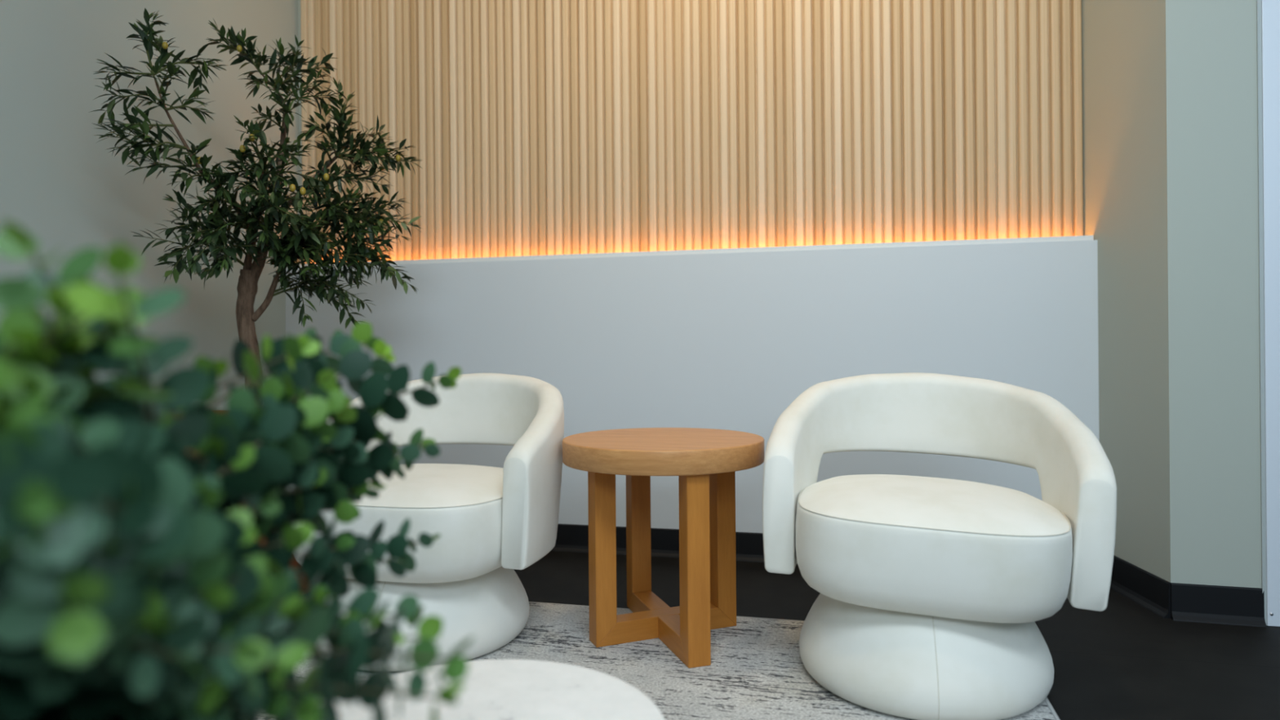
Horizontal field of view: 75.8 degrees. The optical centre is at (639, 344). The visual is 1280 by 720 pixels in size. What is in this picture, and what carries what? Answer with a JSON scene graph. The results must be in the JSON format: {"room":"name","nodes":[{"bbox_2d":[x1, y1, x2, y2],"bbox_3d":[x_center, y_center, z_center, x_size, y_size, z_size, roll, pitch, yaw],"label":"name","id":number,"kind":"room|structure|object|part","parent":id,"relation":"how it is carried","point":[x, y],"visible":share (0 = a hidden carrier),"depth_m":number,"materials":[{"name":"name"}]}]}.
{"room":"waiting area","nodes":[
{"label":"waiting area","id":0,"kind":"room"},
{"bbox_2d":[0,0,300,413],"bbox_3d":[-2.066,-0.652,1.241,0.120,2.900,4.935,-1,0,14],"label":"wall","id":1,"kind":"structure","parent":0,"point":[65,188],"depth_m":2.66,"materials":[{"name":"grey paint"}]},
{"bbox_2d":[298,0,302,262],"bbox_3d":[0.037,-0.670,3.206,3.035,2.900,0.120,-1,0,14],"label":"wall","id":2,"kind":"structure","parent":0,"point":[300,23],"depth_m":3.51,"materials":[{"name":"grey paint"}]},
{"bbox_2d":[300,0,1083,263],"bbox_3d":[0.026,-1.213,3.131,3.015,1.813,0.027,-1,0,14],"label":"wall panel","id":3,"kind":"object","parent":2,"relation":"attached to","point":[535,127],"visible":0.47,"depth_m":3.07,"materials":[{"name":"brown wood"}]},
{"bbox_2d":[285,240,1098,533],"bbox_3d":[0.029,0.226,3.096,3.055,1.108,0.101,-1,0,14],"label":"wall","id":4,"kind":"structure","parent":0,"point":[727,341],"depth_m":2.96,"materials":[{"name":"white paint"}]},
{"bbox_2d":[551,524,797,564],"bbox_3d":[0.018,0.730,3.038,3.055,0.100,0.020,-1,0,14],"label":"baseboard","id":5,"kind":"structure","parent":4,"relation":"attached to","point":[664,542],"depth_m":3.03,"materials":[{"name":"black plastic"}]},
{"bbox_2d":[299,235,1093,267],"bbox_3d":[0.013,-0.322,3.069,3.048,0.048,0.010,-1,0,14],"label":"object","id":6,"kind":"structure","parent":4,"relation":"attached to","point":[1086,237],"depth_m":2.96,"materials":[{"name":"white"}]},
{"bbox_2d":[513,551,1279,719],"bbox_3d":[0.212,0.808,0.642,4.805,0.060,5.085,-1,0,14],"label":"floor","id":7,"kind":"structure","parent":0,"point":[1125,660],"depth_m":2.08,"materials":[{"name":"black tile"}]},
{"bbox_2d":[88,8,423,593],"bbox_3d":[-1.157,-0.111,2.503,0.817,1.801,0.704,-1,0,14],"label":"tree","id":8,"kind":"object","parent":7,"relation":"on","point":[304,233],"visible":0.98,"depth_m":2.48,"materials":[{"name":"green plant"}]},
{"bbox_3d":[-1.290,0.509,2.585,0.510,0.565,0.418,-1,0,14],"label":"planter","id":9,"kind":"part","parent":8,"relation":"part of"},
{"bbox_2d":[257,601,1060,719],"bbox_3d":[-0.268,0.777,1.079,1.904,0.011,2.672,-1,0,14],"label":"area rug","id":10,"kind":"object","parent":7,"relation":"on","point":[757,670],"visible":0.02,"depth_m":1.94,"materials":[{"name":"grey carpet"}]},
{"bbox_2d":[0,219,474,719],"bbox_3d":[-0.276,0.354,0.604,0.401,0.833,0.546,0,0,31],"label":"eucalyptus","id":11,"kind":"object","parent":10,"relation":"on","point":[137,582],"visible":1,"depth_m":0.46,"materials":[{"name":"green plant"}]},
{"bbox_3d":[-0.344,0.144,0.485,0.021,0.227,0.183,0,0,-27],"label":"stem","id":12,"kind":"part","parent":11,"relation":"part of","materials":[{"name":"green plant"}]},
{"bbox_3d":[-0.364,0.128,0.437,0.144,0.257,0.009,0,0,34],"label":"stem","id":13,"kind":"part","parent":11,"relation":"part of","materials":[{"name":"green plant"}]},
{"bbox_3d":[-0.332,0.168,0.430,0.009,0.179,0.259,0,0,-37],"label":"stem","id":14,"kind":"part","parent":11,"relation":"part of","materials":[{"name":"green plant"}]},
{"bbox_3d":[-0.357,0.120,0.458,0.098,0.274,0.014,-1,0,29],"label":"stem","id":15,"kind":"part","parent":11,"relation":"part of","materials":[{"name":"green plant"}]},
{"bbox_3d":[-0.370,0.119,0.461,0.145,0.276,0.009,0,0,12],"label":"stem","id":16,"kind":"part","parent":11,"relation":"part of","materials":[{"name":"green plant"}]},
{"bbox_3d":[-0.346,0.104,0.484,0.101,0.306,0.108,-1,0,14],"label":"stem","id":17,"kind":"part","parent":11,"relation":"part of","materials":[{"name":"green plant"}]},
{"bbox_3d":[-0.308,0.151,0.489,0.021,0.212,0.186,0,0,-24],"label":"stem","id":18,"kind":"part","parent":11,"relation":"part of","materials":[{"name":"green plant"}]},
{"bbox_3d":[-0.362,0.124,0.523,0.161,0.266,0.005,0,0,43],"label":"stem","id":19,"kind":"part","parent":11,"relation":"part of","materials":[{"name":"green plant"}]},
{"bbox_3d":[-0.271,0.159,0.457,0.026,0.196,0.249,-1,0,-25],"label":"stem","id":20,"kind":"part","parent":11,"relation":"part of","materials":[{"name":"green plant"}]},
{"bbox_3d":[-0.309,0.110,0.506,0.023,0.294,0.169,-1,0,-33],"label":"stem","id":21,"kind":"part","parent":11,"relation":"part of","materials":[{"name":"green plant"}]},
{"bbox_3d":[-0.313,0.204,0.456,0.210,0.108,0.018,0,0,37],"label":"stem","id":22,"kind":"part","parent":11,"relation":"part of","materials":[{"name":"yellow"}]},
{"bbox_3d":[-0.325,0.201,0.481,0.204,0.114,0.019,0,0,31],"label":"stem","id":23,"kind":"part","parent":11,"relation":"part of","materials":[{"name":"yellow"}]},
{"bbox_3d":[-0.345,0.152,0.517,0.015,0.211,0.131,0,0,22],"label":"stem","id":24,"kind":"part","parent":11,"relation":"part of","materials":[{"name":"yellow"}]},
{"bbox_3d":[-0.338,0.236,0.489,0.213,0.044,0.017,0,0,-2],"label":"stem","id":25,"kind":"part","parent":11,"relation":"part of","materials":[{"name":"green plant"}]},
{"bbox_3d":[-0.317,0.196,0.486,0.191,0.123,0.018,0,0,24],"label":"stem","id":26,"kind":"part","parent":11,"relation":"part of","materials":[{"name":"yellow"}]},
{"bbox_3d":[-0.306,0.210,0.480,0.195,0.094,0.019,0,0,19],"label":"stem","id":27,"kind":"part","parent":11,"relation":"part of","materials":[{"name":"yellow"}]},
{"bbox_3d":[-0.318,0.149,0.610,0.017,0.215,0.144,-1,0,20],"label":"stem","id":28,"kind":"part","parent":11,"relation":"part of","materials":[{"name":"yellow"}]},
{"bbox_3d":[-0.337,0.200,0.484,0.193,0.115,0.015,-1,0,-5],"label":"stem","id":29,"kind":"part","parent":11,"relation":"part of","materials":[{"name":"green plant"}]},
{"bbox_3d":[-0.311,0.154,0.594,0.035,0.206,0.267,-1,0,14],"label":"stem","id":30,"kind":"part","parent":11,"relation":"part of","materials":[{"name":"green plant"}]},
{"bbox_3d":[-0.288,0.218,0.479,0.171,0.078,0.019,0,0,7],"label":"stem","id":31,"kind":"part","parent":11,"relation":"part of","materials":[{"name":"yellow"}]},
{"bbox_3d":[-0.367,0.131,0.607,0.223,0.252,0.016,0,0,-44],"label":"stem","id":32,"kind":"part","parent":11,"relation":"part of","materials":[{"name":"green plant"}]},
{"bbox_3d":[-0.322,0.235,0.530,0.236,0.046,0.010,-1,0,14],"label":"stem","id":33,"kind":"part","parent":11,"relation":"part of","materials":[{"name":"green plant"}]},
{"bbox_3d":[-0.358,0.187,0.596,0.025,0.141,0.243,-1,0,41],"label":"stem","id":34,"kind":"part","parent":11,"relation":"part of","materials":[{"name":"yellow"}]},
{"bbox_3d":[-0.344,0.125,0.710,0.044,0.264,0.320,-1,0,14],"label":"stem","id":35,"kind":"part","parent":11,"relation":"part of","materials":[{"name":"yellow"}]},
{"bbox_3d":[-0.336,0.200,0.547,0.194,0.115,0.011,0,0,-31],"label":"stem","id":36,"kind":"part","parent":11,"relation":"part of","materials":[{"name":"green plant"}]},
{"bbox_3d":[-0.316,0.210,0.546,0.187,0.094,0.012,-1,0,14],"label":"stem","id":37,"kind":"part","parent":11,"relation":"part of","materials":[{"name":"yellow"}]},
{"bbox_3d":[-0.241,0.223,0.510,0.227,0.068,0.078,-1,0,14],"label":"stem","id":38,"kind":"part","parent":11,"relation":"part of","materials":[{"name":"green plant"}]},
{"bbox_3d":[-0.347,0.135,0.659,0.079,0.246,0.392,-1,0,14],"label":"stem","id":39,"kind":"part","parent":11,"relation":"part of","materials":[{"name":"green plant"}]},
{"bbox_3d":[-0.356,0.197,0.606,0.017,0.122,0.322,-1,0,31],"label":"stem","id":40,"kind":"part","parent":11,"relation":"part of","materials":[{"name":"green plant"}]},
{"bbox_3d":[-0.332,0.145,0.627,0.018,0.224,0.187,-1,0,44],"label":"stem","id":41,"kind":"part","parent":11,"relation":"part of","materials":[{"name":"green plant"}]},
{"bbox_3d":[-0.312,0.217,0.554,0.172,0.081,0.007,-1,0,-16],"label":"stem","id":42,"kind":"part","parent":11,"relation":"part of","materials":[{"name":"green plant"}]},
{"bbox_3d":[-0.317,0.236,0.518,0.226,0.045,0.019,-1,0,-26],"label":"stem","id":43,"kind":"part","parent":11,"relation":"part of","materials":[{"name":"green plant"}]},
{"bbox_3d":[-0.350,0.216,0.644,0.215,0.085,0.006,0,0,-33],"label":"stem","id":44,"kind":"part","parent":11,"relation":"part of","materials":[{"name":"green plant"}]},
{"bbox_3d":[-0.320,0.163,0.684,0.084,0.189,0.260,-1,0,14],"label":"stem","id":45,"kind":"part","parent":11,"relation":"part of","materials":[{"name":"green plant"}]},
{"bbox_3d":[-0.305,0.221,0.563,0.250,0.074,0.006,-1,0,-8],"label":"stem","id":46,"kind":"part","parent":11,"relation":"part of","materials":[{"name":"green plant"}]},
{"bbox_3d":[-0.329,0.173,0.622,0.020,0.169,0.346,0,0,27],"label":"stem","id":47,"kind":"part","parent":11,"relation":"part of","materials":[{"name":"green plant"}]},
{"bbox_3d":[-0.302,0.222,0.656,0.011,0.072,0.282,0,0,26],"label":"stem","id":48,"kind":"part","parent":11,"relation":"part of","materials":[{"name":"green plant"}]},
{"bbox_3d":[-0.277,0.230,0.562,0.242,0.055,0.021,-1,0,-23],"label":"stem","id":49,"kind":"part","parent":11,"relation":"part of","materials":[{"name":"green plant"}]},
{"bbox_3d":[-0.292,0.235,0.518,0.336,0.046,0.017,0,0,3],"label":"stem","id":50,"kind":"part","parent":11,"relation":"part of","materials":[{"name":"green plant"}]},
{"bbox_3d":[-0.318,0.227,0.697,0.011,0.063,0.324,-1,0,39],"label":"stem","id":51,"kind":"part","parent":11,"relation":"part of","materials":[{"name":"green plant"}]},
{"bbox_3d":[-0.284,0.224,0.566,0.252,0.067,0.006,0,0,-36],"label":"stem","id":52,"kind":"part","parent":11,"relation":"part of","materials":[{"name":"green plant"}]},
{"bbox_3d":[-0.322,0.147,0.704,0.016,0.221,0.395,-1,0,36],"label":"stem","id":53,"kind":"part","parent":11,"relation":"part of","materials":[{"name":"green plant"}]},
{"bbox_3d":[-0.328,0.182,0.690,0.006,0.151,0.396,-1,0,31],"label":"stem","id":54,"kind":"part","parent":11,"relation":"part of","materials":[{"name":"green plant"}]},
{"bbox_2d":[288,373,564,671],"bbox_3d":[-0.568,0.432,2.269,0.736,0.683,0.717,0,0,16],"label":"barrel armchair","id":55,"kind":"object","parent":10,"relation":"on","point":[491,522],"visible":0.66,"depth_m":2.02,"materials":[{"name":"beige leather"}]},
{"bbox_3d":[-0.585,0.456,2.207,0.592,0.237,0.558,0,0,16],"label":"seat","id":56,"kind":"part","parent":55,"relation":"part of","materials":[{"name":"white leather"}]},
{"bbox_3d":[-0.546,0.321,2.349,0.736,0.460,0.552,0,0,16],"label":"backrest","id":57,"kind":"part","parent":55,"relation":"part of","materials":[{"name":"white leather"}]},
{"bbox_2d":[333,659,665,719],"bbox_3d":[-0.205,0.626,1.020,0.486,0.289,0.486,-1,0,14],"label":"coffee table","id":58,"kind":"object","parent":10,"relation":"on","point":[493,689],"visible":0.79,"depth_m":1.12,"materials":[{"name":"white stone"}]},
{"bbox_2d":[562,427,764,667],"bbox_3d":[0.063,0.508,2.188,0.534,0.520,0.534,0,0,-22],"label":"side table","id":59,"kind":"object","parent":10,"relation":"on","point":[705,462],"visible":1,"depth_m":2.10,"materials":[{"name":"brown wood"}]},
{"bbox_3d":[-0.097,0.539,2.122,0.056,0.459,0.058,-1,0,-22],"label":"leg","id":60,"kind":"part","parent":59,"relation":"part of","materials":[{"name":"brown wood"}]},
{"bbox_3d":[-0.004,0.539,2.394,0.058,0.459,0.056,-1,0,-18],"label":"leg","id":61,"kind":"part","parent":59,"relation":"part of","materials":[{"name":"brown wood"}]},
{"bbox_3d":[0.065,0.741,2.188,0.402,0.056,0.058,-1,0,-22],"label":"foot rail","id":62,"kind":"part","parent":59,"relation":"part of","materials":[{"name":"brown wood"}]},
{"bbox_3d":[0.065,0.741,2.188,0.058,0.056,0.488,-1,0,-18],"label":"foot rail","id":63,"kind":"part","parent":59,"relation":"part of","materials":[{"name":"brown wood"}]},
{"bbox_3d":[0.132,0.537,1.982,0.058,0.459,0.056,-1,0,-18],"label":"leg","id":64,"kind":"part","parent":59,"relation":"part of","materials":[{"name":"brown wood"}]},
{"bbox_3d":[0.225,0.537,2.254,0.056,0.459,0.058,-1,0,-22],"label":"leg","id":65,"kind":"part","parent":59,"relation":"part of","materials":[{"name":"brown wood"}]},
{"bbox_2d":[762,373,1116,719],"bbox_3d":[0.692,0.421,1.976,0.742,0.683,0.721,0,0,18],"label":"barrel armchair","id":66,"kind":"object","parent":10,"relation":"on","point":[934,591],"visible":1,"depth_m":1.73,"materials":[{"name":"beige leather"}]},
{"bbox_3d":[0.667,0.448,1.917,0.592,0.249,0.558,0,0,18],"label":"seat","id":67,"kind":"part","parent":66,"relation":"part of","materials":[{"name":"white leather"}]},
{"bbox_3d":[0.715,0.317,2.055,0.739,0.475,0.552,0,0,18],"label":"backrest","id":68,"kind":"part","parent":66,"relation":"part of","materials":[{"name":"white leather"}]},
{"bbox_2d":[1081,0,1261,587],"bbox_3d":[1.728,-0.685,2.543,0.565,2.900,0.607,-1,0,14],"label":"wall","id":69,"kind":"structure","parent":0,"point":[1170,138],"depth_m":2.29,"materials":[{"name":"grey paint"}]},
{"bbox_2d":[1110,555,1170,617],"bbox_3d":[1.485,0.717,2.493,0.020,0.100,0.386,-1,0,3],"label":"baseboard","id":70,"kind":"structure","parent":69,"relation":"attached to","point":[1145,588],"depth_m":2.43,"materials":[{"name":"black plastic"}]},
{"bbox_2d":[1170,582,1266,626],"bbox_3d":[1.591,0.716,2.261,0.222,0.100,0.020,-1,0,16],"label":"baseboard","id":71,"kind":"structure","parent":69,"relation":"attached to","point":[1189,602],"depth_m":2.26,"materials":[{"name":"black plastic"}]},
{"bbox_2d":[1256,0,1266,625],"bbox_3d":[1.688,-0.685,2.240,0.010,2.900,0.008,-1,0,14],"label":"trim","id":72,"kind":"structure","parent":69,"relation":"attached to","point":[1259,38],"depth_m":2.24,"materials":[{"name":"grey"}]},
{"bbox_2d":[1261,0,1279,626],"bbox_3d":[1.788,-0.686,2.217,0.194,2.900,0.023,-1,0,14],"label":"trim","id":73,"kind":"structure","parent":69,"relation":"attached to","point":[1270,9],"depth_m":2.23,"materials":[{"name":"white metal"}]}
]}

